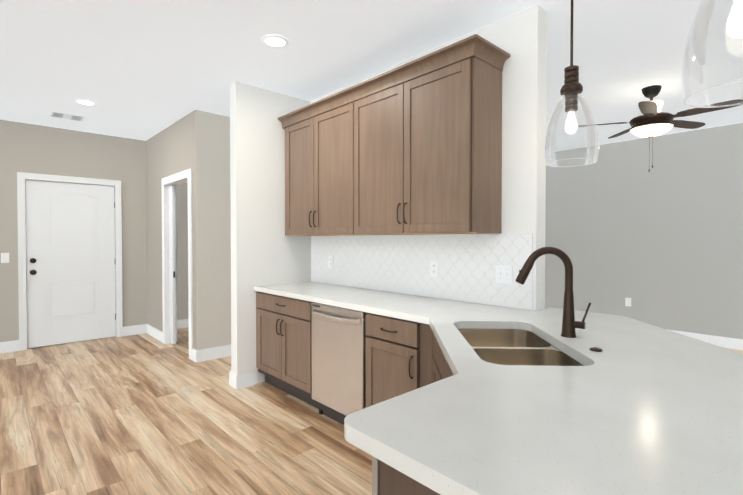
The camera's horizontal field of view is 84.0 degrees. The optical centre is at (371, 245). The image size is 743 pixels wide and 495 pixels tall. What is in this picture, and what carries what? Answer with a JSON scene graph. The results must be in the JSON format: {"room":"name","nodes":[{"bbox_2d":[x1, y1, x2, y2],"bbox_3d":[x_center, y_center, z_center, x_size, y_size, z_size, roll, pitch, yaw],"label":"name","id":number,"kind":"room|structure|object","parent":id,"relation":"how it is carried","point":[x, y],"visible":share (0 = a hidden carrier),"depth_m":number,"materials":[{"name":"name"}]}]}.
{"room":"kitchen","nodes":[
{"label":"kitchen","id":0,"kind":"room"},
{"bbox_2d":[0,120,187,341],"bbox_3d":[-3.714,-0.118,5.513,11.540,2.740,0.120,-1,1,-43],"label":"wall","id":1,"kind":"structure","parent":0,"point":[31,148],"depth_m":5.44,"materials":[{"name":"beige paint"}]},
{"bbox_2d":[1,253,8,262],"bbox_3d":[-4.318,0.142,4.865,0.075,0.120,0.016,-1,1,-43],"label":"light switch","id":2,"kind":"object","parent":1,"relation":"attached to","point":[4,257],"visible":1,"depth_m":4.86,"materials":[{"name":"white plastic"}]},
{"bbox_2d":[0,340,18,352],"bbox_3d":[-6.026,1.220,3.305,4.880,0.130,0.015,-1,1,-43],"label":"baseboard","id":3,"kind":"structure","parent":1,"relation":"attached to","point":[8,346],"depth_m":4.90,"materials":[{"name":"white wood"}]},
{"bbox_2d":[17,172,122,350],"bbox_3d":[-3.873,0.183,5.354,1.084,2.142,0.143,-1,1,-43],"label":"door frame","id":4,"kind":"structure","parent":1,"relation":"attached to","point":[22,177],"depth_m":5.09,"materials":[{"name":"white wood"}]},
{"bbox_2d":[25,180,115,347],"bbox_3d":[-3.833,0.220,5.312,0.931,2.046,0.116,-1,1,-43],"label":"entry door","id":5,"kind":"structure","parent":1,"relation":"in","point":[70,252],"depth_m":5.29,"materials":[{"name":"white wood"}]},
{"bbox_2d":[123,324,145,335],"bbox_3d":[-3.336,1.183,5.790,0.276,0.130,0.015,-1,1,-43],"label":"baseboard","id":6,"kind":"structure","parent":1,"relation":"attached to","point":[135,329],"depth_m":5.79,"materials":[{"name":"white wood"}]},
{"bbox_2d":[178,319,187,328],"bbox_3d":[-1.795,1.162,7.213,3.600,0.130,0.015,-1,1,-43],"label":"baseboard","id":7,"kind":"structure","parent":1,"relation":"attached to","point":[183,323],"depth_m":6.24,"materials":[{"name":"white wood"}]},
{"bbox_2d":[146,110,196,349],"bbox_3d":[-2.513,-0.114,5.229,0.120,2.740,1.928,-1,1,-43],"label":"wall","id":8,"kind":"structure","parent":0,"point":[170,149],"depth_m":5.41,"materials":[{"name":"beige paint"}]},
{"bbox_2d":[146,324,162,342],"bbox_3d":[-2.956,1.185,5.628,0.015,0.130,0.770,-1,1,-43],"label":"baseboard","id":9,"kind":"structure","parent":8,"relation":"attached to","point":[150,330],"depth_m":5.61,"materials":[{"name":"white wood"}]},
{"bbox_2d":[169,185,175,344],"bbox_3d":[-2.538,0.241,5.262,0.036,2.014,0.132,-1,1,-43],"label":"pocket door","id":10,"kind":"structure","parent":8,"relation":"in","point":[172,278],"depth_m":5.23,"materials":[{"name":"white wood"}]},
{"bbox_2d":[161,168,192,359],"bbox_3d":[-2.291,0.200,4.995,0.156,2.120,1.040,-1,1,-43],"label":"door frame","id":11,"kind":"structure","parent":8,"relation":"attached to","point":[182,177],"depth_m":5.26,"materials":[{"name":"white wood"}]},
{"bbox_2d":[195,110,230,349],"bbox_3d":[-0.576,-0.122,5.785,3.720,2.740,0.120,-1,1,-43],"label":"wall","id":12,"kind":"structure","parent":0,"point":[213,233],"depth_m":4.60,"materials":[{"name":"beige paint"}]},
{"bbox_2d":[194,344,230,362],"bbox_3d":[-0.535,1.184,5.751,3.735,0.130,0.015,-1,1,-43],"label":"baseboard","id":13,"kind":"structure","parent":12,"relation":"attached to","point":[201,355],"depth_m":4.60,"materials":[{"name":"white wood"}]},
{"bbox_2d":[230,81,310,382],"bbox_3d":[-0.907,-0.096,4.037,0.920,2.740,0.120,-1,1,-43],"label":"wall","id":14,"kind":"structure","parent":0,"point":[265,250],"depth_m":3.81,"materials":[{"name":"white paint"}]},
{"bbox_2d":[229,370,256,385],"bbox_3d":[-0.958,1.208,4.100,0.935,0.130,0.015,-1,1,-43],"label":"baseboard","id":15,"kind":"structure","parent":14,"relation":"attached to","point":[242,380],"depth_m":3.74,"materials":[{"name":"white wood"}]},
{"bbox_2d":[0,327,742,494],"bbox_3d":[0.263,1.367,1.231,11.540,0.100,11.840,-1,1,-43],"label":"floor","id":16,"kind":"structure","parent":0,"point":[143,414],"depth_m":2.89,"materials":[{"name":"brown wood"}]},
{"bbox_2d":[256,292,318,408],"bbox_3d":[-0.540,0.847,3.697,0.618,0.864,0.894,-1,1,-43],"label":"base cabinet","id":17,"kind":"object","parent":16,"relation":"on","point":[283,324],"depth_m":3.44,"materials":[{"name":"brown wood"}]},
{"bbox_2d":[254,282,742,494],"bbox_3d":[0.324,0.419,2.028,2.010,0.040,4.508,-1,1,-43],"label":"countertop","id":18,"kind":"structure","parent":17,"relation":"on","point":[635,407],"depth_m":1.03,"materials":[{"name":"stone"}]},
{"bbox_2d":[458,328,583,365],"bbox_3d":[0.605,0.544,1.796,0.456,0.200,0.830,0,1,2],"label":"sink","id":19,"kind":"object","parent":18,"relation":"in","point":[510,346],"visible":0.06,"depth_m":1.79,"materials":[{"name":"silver metal"}]},
{"bbox_2d":[515,247,602,351],"bbox_3d":[0.829,0.203,1.776,0.225,0.398,0.362,-1,1,-43],"label":"faucet","id":20,"kind":"object","parent":18,"relation":"on","point":[570,324],"visible":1,"depth_m":1.82,"materials":[{"name":"brown metal"}]},
{"bbox_2d":[311,302,366,424],"bbox_3d":[-0.057,0.859,3.115,0.642,0.858,0.600,-1,1,-43],"label":"dishwasher","id":21,"kind":"object","parent":16,"relation":"on","point":[339,335],"visible":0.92,"depth_m":2.90,"materials":[{"name":"silver metal"}]},
{"bbox_2d":[366,324,453,494],"bbox_3d":[0.346,0.876,1.788,0.744,0.864,0.744,-1,1,-43],"label":"base cabinet","id":22,"kind":"object","parent":16,"relation":"on","point":[403,356],"depth_m":2.39,"materials":[{"name":"brown wood"}]},
{"bbox_2d":[366,313,423,335],"bbox_3d":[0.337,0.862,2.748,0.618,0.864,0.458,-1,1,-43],"label":"drawer","id":23,"kind":"object","parent":22,"relation":"attached to","point":[374,322],"depth_m":2.57,"materials":[{"name":"brown wood"}]},
{"bbox_2d":[0,0,742,151],"bbox_3d":[0.263,-1.473,1.188,11.540,0.100,11.840,-1,1,-43],"label":"ceiling","id":24,"kind":"structure","parent":0,"point":[144,70],"depth_m":3.10,"materials":[{"name":"white paint"}]},
{"bbox_2d":[50,111,83,120],"bbox_3d":[-3.464,-1.472,4.702,0.295,0.008,0.240,-1,1,-43],"label":"ceiling vent","id":25,"kind":"object","parent":24,"relation":"in","point":[67,116],"visible":0.98,"depth_m":4.69,"materials":[{"name":"white metal"}]},
{"bbox_2d":[74,99,96,105],"bbox_3d":[-2.916,-1.464,4.211,0.192,0.009,0.192,-1,1,-43],"label":"recessed light","id":26,"kind":"object","parent":24,"relation":"in","point":[85,102],"visible":1,"depth_m":4.21,"materials":[{"name":"white plastic"}]},
{"bbox_2d":[261,35,288,47],"bbox_3d":[-0.681,-1.444,2.920,0.192,0.009,0.192,-1,1,-43],"label":"recessed light","id":27,"kind":"object","parent":24,"relation":"in","point":[276,41],"visible":1,"depth_m":2.92,"materials":[{"name":"white plastic"}]},
{"bbox_2d":[544,0,598,166],"bbox_3d":[1.026,-0.930,2.115,0.254,1.012,0.254,-1,1,-43],"label":"pendant light","id":28,"kind":"object","parent":24,"relation":"hanging from","point":[571,90],"visible":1,"depth_m":2.11,"materials":[{"name":"clear glass"}]},
{"bbox_2d":[577,85,742,171],"bbox_3d":[2.601,-1.073,3.792,1.251,0.776,1.243,-1,1,-43],"label":"ceiling fan","id":29,"kind":"object","parent":24,"relation":"hanging from","point":[651,121],"visible":0.98,"depth_m":3.73,"materials":[{"name":"brown wood"}]},
{"bbox_2d":[681,0,742,107],"bbox_3d":[0.992,-0.915,1.106,0.254,1.012,0.254,-1,1,-43],"label":"pendant light","id":30,"kind":"object","parent":24,"relation":"hanging from","point":[694,88],"visible":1,"depth_m":1.21,"materials":[{"name":"clear glass"}]},
{"bbox_2d":[311,4,546,310],"bbox_3d":[0.232,-0.086,3.394,0.120,2.740,2.370,-1,1,-43],"label":"wall","id":31,"kind":"structure","parent":0,"point":[520,38],"depth_m":2.54,"materials":[{"name":"white paint"}]},
{"bbox_2d":[282,102,317,235],"bbox_3d":[-0.540,-0.660,3.888,0.327,1.123,0.579,-1,1,-43],"label":"upper cabinet","id":32,"kind":"object","parent":31,"relation":"attached to","point":[301,127],"depth_m":3.76,"materials":[{"name":"beige wood"}]},
{"bbox_2d":[318,86,357,235],"bbox_3d":[-0.203,-0.654,3.524,0.327,1.123,0.654,-1,1,-43],"label":"upper cabinet","id":33,"kind":"object","parent":31,"relation":"attached to","point":[337,114],"depth_m":3.36,"materials":[{"name":"beige wood"}]},
{"bbox_2d":[311,233,532,309],"bbox_3d":[0.179,0.145,3.362,0.005,0.466,2.346,-1,1,-43],"label":"backsplash","id":34,"kind":"structure","parent":31,"relation":"attached to","point":[467,263],"depth_m":3.07,"materials":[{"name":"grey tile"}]},
{"bbox_2d":[328,256,332,267],"bbox_3d":[-0.396,0.155,3.973,0.008,0.120,0.075,-1,1,-43],"label":"outlet","id":35,"kind":"object","parent":34,"relation":"attached to","point":[330,261],"visible":1,"depth_m":3.97,"materials":[{"name":"white plastic"}]},
{"bbox_2d":[430,260,437,276],"bbox_3d":[0.462,0.169,3.045,0.008,0.120,0.075,-1,1,-43],"label":"outlet","id":36,"kind":"object","parent":34,"relation":"attached to","point":[433,268],"visible":1,"depth_m":3.04,"materials":[{"name":"white plastic"}]},
{"bbox_2d":[495,264,512,283],"bbox_3d":[0.840,0.180,2.630,0.016,0.120,0.118,-1,1,-43],"label":"light switch","id":37,"kind":"object","parent":34,"relation":"attached to","point":[503,274],"visible":1,"depth_m":2.63,"materials":[{"name":"white plastic"}]},
{"bbox_2d":[358,38,505,234],"bbox_3d":[0.326,-0.646,2.951,0.327,1.123,1.145,-1,1,-43],"label":"upper cabinet","id":38,"kind":"object","parent":31,"relation":"attached to","point":[412,147],"depth_m":2.64,"materials":[{"name":"brown wood"}]},
{"bbox_2d":[545,123,742,338],"bbox_3d":[4.497,-0.111,5.040,0.120,2.740,11.720,-1,1,-43],"label":"wall","id":39,"kind":"structure","parent":0,"point":[660,244],"depth_m":5.62,"materials":[{"name":"grey paint"}]},
{"bbox_2d":[625,298,630,305],"bbox_3d":[3.654,0.800,5.872,0.008,0.120,0.075,-1,1,-43],"label":"outlet","id":40,"kind":"object","parent":39,"relation":"attached to","point":[627,301],"visible":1,"depth_m":5.87,"materials":[{"name":"white plastic"}]},
{"bbox_2d":[666,329,742,349],"bbox_3d":[4.406,1.194,5.058,0.015,0.130,11.600,-1,1,-43],"label":"baseboard","id":41,"kind":"structure","parent":39,"relation":"attached to","point":[725,342],"depth_m":5.14,"materials":[{"name":"white wood"}]}
]}

